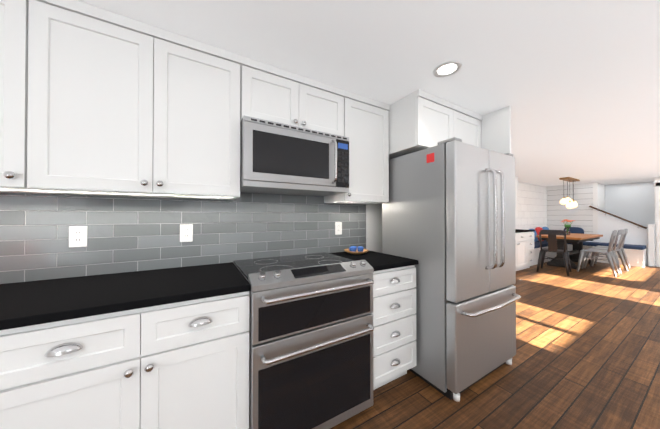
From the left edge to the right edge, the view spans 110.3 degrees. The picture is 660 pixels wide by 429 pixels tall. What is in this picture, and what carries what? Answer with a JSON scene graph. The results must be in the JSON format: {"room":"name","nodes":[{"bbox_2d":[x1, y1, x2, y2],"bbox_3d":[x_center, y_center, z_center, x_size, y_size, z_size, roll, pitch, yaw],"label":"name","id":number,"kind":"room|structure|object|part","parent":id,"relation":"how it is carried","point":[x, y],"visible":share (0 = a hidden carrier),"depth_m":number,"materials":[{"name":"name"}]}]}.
{"room":"kitchen","nodes":[
{"label":"kitchen","id":0,"kind":"room"},
{"bbox_2d":[77,0,659,185],"bbox_3d":[3.335,-1.008,2.290,14.200,0.100,5.550,0,0,-30],"label":"ceiling","id":1,"kind":"structure","parent":0,"point":[574,85],"depth_m":1.39,"materials":[{"name":"white paint"}]},
{"bbox_2d":[433,61,461,76],"bbox_3d":[0.774,-0.957,1.519,0.168,0.007,0.168,0,0,-30],"label":"recessed light","id":2,"kind":"object","parent":1,"relation":"in","point":[447,69],"visible":1,"depth_m":1.51,"materials":[{"name":"white"}]},
{"bbox_2d":[559,177,579,208],"bbox_3d":[6.245,-0.539,5.981,0.840,0.783,0.228,0,0,-30],"label":"pendant light","id":3,"kind":"object","parent":1,"relation":"hanging from","point":[572,203],"visible":1,"depth_m":5.87,"materials":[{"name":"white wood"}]},
{"bbox_2d":[366,203,381,252],"bbox_3d":[-0.228,0.155,2.038,7.600,2.230,0.120,0,0,-30],"label":"wall","id":4,"kind":"structure","parent":0,"point":[373,227],"depth_m":2.37,"materials":[{"name":"white paint"}]},
{"bbox_2d":[0,0,43,193],"bbox_3d":[-1.523,-0.537,0.969,0.425,0.856,0.401,0,0,-30],"label":"upper cabinet","id":5,"kind":"object","parent":4,"relation":"attached to","point":[9,9],"depth_m":0.94,"materials":[{"name":"white wood"}]},
{"bbox_2d":[16,0,247,199],"bbox_3d":[-0.972,-0.535,1.291,0.851,0.856,0.401,0,0,-30],"label":"upper cabinet","id":6,"kind":"object","parent":4,"relation":"attached to","point":[95,101],"depth_m":1.12,"materials":[{"name":"white wood"}]},
{"bbox_2d":[0,192,365,283],"bbox_3d":[-0.954,0.217,1.537,3.040,1.100,0.012,0,0,-30],"label":"backsplash","id":7,"kind":"structure","parent":4,"relation":"attached to","point":[128,234],"depth_m":1.45,"materials":[{"name":"tile"}]},
{"bbox_2d":[69,226,87,246],"bbox_3d":[-1.392,0.122,1.270,0.072,0.115,0.006,0,0,-30],"label":"electrical outlet","id":8,"kind":"object","parent":7,"relation":"attached to","point":[77,236],"visible":1,"depth_m":1.27,"materials":[{"name":"white plastic"}]},
{"bbox_2d":[180,224,192,241],"bbox_3d":[-0.954,0.124,1.525,0.072,0.115,0.006,0,0,-30],"label":"electrical outlet","id":9,"kind":"object","parent":7,"relation":"attached to","point":[186,233],"visible":1,"depth_m":1.52,"materials":[{"name":"white plastic"}]},
{"bbox_2d":[335,222,341,234],"bbox_3d":[0.079,0.128,2.128,0.072,0.115,0.006,0,0,-30],"label":"electrical outlet","id":10,"kind":"object","parent":7,"relation":"attached to","point":[338,228],"visible":1,"depth_m":2.12,"materials":[{"name":"white plastic"}]},
{"bbox_2d":[240,108,355,195],"bbox_3d":[-0.265,-0.369,1.671,0.746,0.410,0.454,0,0,-30],"label":"microwave","id":11,"kind":"object","parent":4,"relation":"attached to","point":[282,153],"depth_m":1.50,"materials":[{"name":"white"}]},
{"bbox_2d":[248,58,351,203],"bbox_3d":[-0.279,-0.532,1.695,0.753,0.856,0.401,0,0,-30],"label":"upper cabinet","id":12,"kind":"object","parent":4,"relation":"attached to","point":[278,91],"depth_m":1.59,"materials":[{"name":"white wood"}]},
{"bbox_2d":[352,92,389,203],"bbox_3d":[0.248,-0.530,2.003,0.468,0.856,0.401,0,0,-30],"label":"upper cabinet","id":13,"kind":"object","parent":4,"relation":"attached to","point":[370,117],"depth_m":1.92,"materials":[{"name":"white wood"}]},
{"bbox_2d":[330,261,659,428],"bbox_3d":[3.335,1.322,2.273,14.200,0.100,5.550,0,0,-30],"label":"floor","id":14,"kind":"structure","parent":0,"point":[587,356],"depth_m":1.84,"materials":[{"name":"brown wood"}]},
{"bbox_2d":[0,291,248,428],"bbox_3d":[-0.920,0.821,1.189,0.850,0.886,0.615,0,0,-30],"label":"base cabinet","id":15,"kind":"object","parent":14,"relation":"on","point":[182,365],"visible":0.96,"depth_m":0.91,"materials":[{"name":"white wood"}]},
{"bbox_2d":[0,262,250,329],"bbox_3d":[-1.308,0.358,0.956,1.763,0.033,0.631,0,0,-30],"label":"countertop","id":16,"kind":"structure","parent":15,"relation":"on","point":[28,303],"depth_m":1.02,"materials":[{"name":"black stone"}]},
{"bbox_2d":[233,252,373,428],"bbox_3d":[-0.193,0.782,1.553,0.765,0.969,0.718,0,0,-30],"label":"range","id":17,"kind":"object","parent":14,"relation":"on","point":[311,328],"visible":1,"depth_m":1.28,"materials":[{"name":"silver metal"}]},
{"bbox_2d":[372,265,415,389],"bbox_3d":[0.317,0.826,1.895,0.455,0.886,0.641,0,0,-30],"label":"base cabinet","id":18,"kind":"object","parent":14,"relation":"on","point":[394,323],"visible":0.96,"depth_m":1.64,"materials":[{"name":"white wood"}]},
{"bbox_2d":[329,250,418,270],"bbox_3d":[0.317,0.365,1.903,0.462,0.033,0.631,0,0,-30],"label":"countertop","id":19,"kind":"structure","parent":18,"relation":"on","point":[377,261],"depth_m":1.77,"materials":[{"name":"black stone"}]},
{"bbox_2d":[344,246,368,254],"bbox_3d":[0.234,0.318,2.040,0.220,0.061,0.220,0,0,-30],"label":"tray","id":20,"kind":"object","parent":19,"relation":"on","point":[356,250],"visible":1,"depth_m":2.02,"materials":[{"name":"brown wood"}]},
{"bbox_2d":[389,89,511,358],"bbox_3d":[0.983,0.157,2.163,0.945,2.228,0.856,0,0,-30],"label":"tall cabinet","id":21,"kind":"object","parent":14,"relation":"on","point":[419,119],"visible":0.17,"depth_m":1.96,"materials":[{"name":"white wood"}]},
{"bbox_2d":[382,137,521,401],"bbox_3d":[1.057,0.376,2.007,0.880,1.788,0.787,0,0,-30],"label":"fridge","id":22,"kind":"object","parent":14,"relation":"on","point":[448,216],"visible":0.98,"depth_m":1.68,"materials":[{"name":"silver metal"}]},
{"bbox_2d":[515,232,534,270],"bbox_3d":[3.796,0.849,5.208,2.250,0.886,0.647,0,0,-30],"label":"buffet","id":23,"kind":"object","parent":14,"relation":"on","point":[524,247],"visible":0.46,"depth_m":5.27,"materials":[{"name":"white wood"}]},
{"bbox_2d":[515,229,534,232],"bbox_3d":[3.796,0.388,5.222,2.260,0.033,0.628,0,0,-30],"label":"countertop","id":24,"kind":"structure","parent":23,"relation":"on","point":[518,230],"depth_m":5.34,"materials":[{"name":"black stone"}]},
{"bbox_2d":[536,230,571,275],"bbox_3d":[5.040,0.816,5.172,0.579,0.960,0.520,0,-1,-40],"label":"chair","id":25,"kind":"object","parent":14,"relation":"on","point":[552,241],"visible":1,"depth_m":5.05,"materials":[{"name":"grey metal"}]},
{"bbox_2d":[536,233,602,268],"bbox_3d":[6.245,0.915,5.971,1.850,0.765,0.800,0,0,-30],"label":"dining table","id":26,"kind":"object","parent":14,"relation":"on","point":[576,240],"visible":0.79,"depth_m":5.70,"materials":[{"name":"brown wood"}]},
{"bbox_2d":[562,219,573,234],"bbox_3d":[6.272,0.328,6.043,0.228,0.407,0.272,0,0,-30],"label":"vase","id":27,"kind":"object","parent":26,"relation":"on","point":[567,230],"visible":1,"depth_m":6.03,"materials":[{"name":"clear glass"}]},
{"bbox_2d":[529,227,646,266],"bbox_3d":[6.364,0.832,5.964,2.848,0.930,1.928,0,0,-30],"label":"banquette","id":28,"kind":"object","parent":14,"relation":"on","point":[636,255],"visible":0.42,"depth_m":6.03,"materials":[{"name":"white"}]},
{"bbox_2d":[529,229,537,241],"bbox_3d":[5.774,0.591,6.532,0.400,0.380,0.130,0,-12,-30],"label":"pillow","id":29,"kind":"object","parent":28,"relation":"on","point":[535,238],"depth_m":6.48,"materials":[{"name":"blue fabric"}]},
{"bbox_2d":[535,227,543,240],"bbox_3d":[6.206,0.578,6.784,0.440,0.420,0.140,0,-12,-30],"label":"pillow","id":30,"kind":"object","parent":28,"relation":"on","point":[537,229],"depth_m":6.70,"materials":[{"name":"red fabric"}]},
{"bbox_2d":[563,227,583,233],"bbox_3d":[7.290,0.579,6.872,0.140,0.420,0.440,-14,6,-30],"label":"pillow","id":31,"kind":"object","parent":28,"relation":"on","point":[572,229],"depth_m":6.77,"materials":[{"name":"blue fabric"}]},
{"bbox_3d":[7.298,1.090,6.271,0.006,0.280,1.340,0,0,-30],"label":"panel","id":32,"kind":"part","parent":28,"relation":"part of","materials":[{"name":"white wood"}]},
{"bbox_2d":[576,230,618,276],"bbox_3d":[5.977,0.815,5.133,0.520,0.960,0.579,0,0,-34],"label":"chair","id":33,"kind":"object","parent":14,"relation":"on","point":[608,254],"visible":1,"depth_m":5.05,"materials":[{"name":"metal"}]},
{"bbox_2d":[584,229,627,272],"bbox_3d":[6.460,0.817,5.392,0.520,0.960,0.579,0,0,-27],"label":"chair","id":34,"kind":"object","parent":14,"relation":"on","point":[621,232],"visible":0.96,"depth_m":5.27,"materials":[{"name":"metal"}]},
{"bbox_2d":[590,229,629,268],"bbox_3d":[6.909,0.819,5.677,0.520,0.960,0.579,0,0,-32],"label":"chair","id":35,"kind":"object","parent":14,"relation":"on","point":[623,252],"visible":0.54,"depth_m":5.60,"materials":[{"name":"metal"}]},
{"bbox_2d":[647,224,654,266],"bbox_3d":[8.071,0.771,5.767,0.098,1.050,0.106,0,0,-30],"label":"newel post","id":36,"kind":"object","parent":14,"relation":"on","point":[651,244],"visible":1,"depth_m":5.74,"materials":[{"name":"white wood"}]},
{"bbox_2d":[515,182,546,229],"bbox_3d":[5.213,0.186,6.485,6.520,2.230,0.120,0,0,-30],"label":"wall","id":37,"kind":"structure","parent":0,"point":[531,213],"depth_m":6.91,"materials":[{"name":"wood"}]},
{"bbox_2d":[515,176,517,210],"bbox_3d":[4.111,-0.505,5.570,1.050,0.856,0.356,0,0,-30],"label":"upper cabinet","id":38,"kind":"object","parent":37,"relation":"attached to","point":[516,193],"visible":0.04,"depth_m":5.62,"materials":[{"name":"white wood"}]},
{"bbox_2d":[588,182,604,241],"bbox_3d":[8.083,0.189,6.932,1.112,2.230,0.140,0,0,-30],"label":"wall","id":39,"kind":"structure","parent":0,"point":[596,191],"depth_m":6.68,"materials":[{"name":"white paint"}]},
{"bbox_2d":[547,177,659,265],"bbox_3d":[8.042,0.183,6.040,0.120,2.230,3.500,0,0,-30],"label":"wall","id":40,"kind":"structure","parent":0,"point":[583,215],"depth_m":6.82,"materials":[{"name":"white paint"}]},
{"bbox_2d":[589,206,646,228],"bbox_3d":[7.803,0.054,6.261,0.072,0.636,1.002,0,0,-30],"label":"rail","id":41,"kind":"object","parent":40,"relation":"attached to","point":[605,212],"visible":1,"depth_m":6.20,"materials":[{"name":"brown wood"}]},
{"bbox_2d":[656,182,659,266],"bbox_3d":[8.381,0.247,5.247,0.090,2.090,1.070,0,0,-30],"label":"entry door","id":42,"kind":"structure","parent":40,"relation":"in","point":[658,218],"depth_m":5.70,"materials":[{"name":"white wood"}]},
{"bbox_2d":[605,181,654,230],"bbox_3d":[9.680,0.179,5.415,0.120,2.230,4.370,0,0,-30],"label":"wall","id":43,"kind":"structure","parent":0,"point":[634,202],"depth_m":6.71,"materials":[{"name":"white paint"}]}
]}

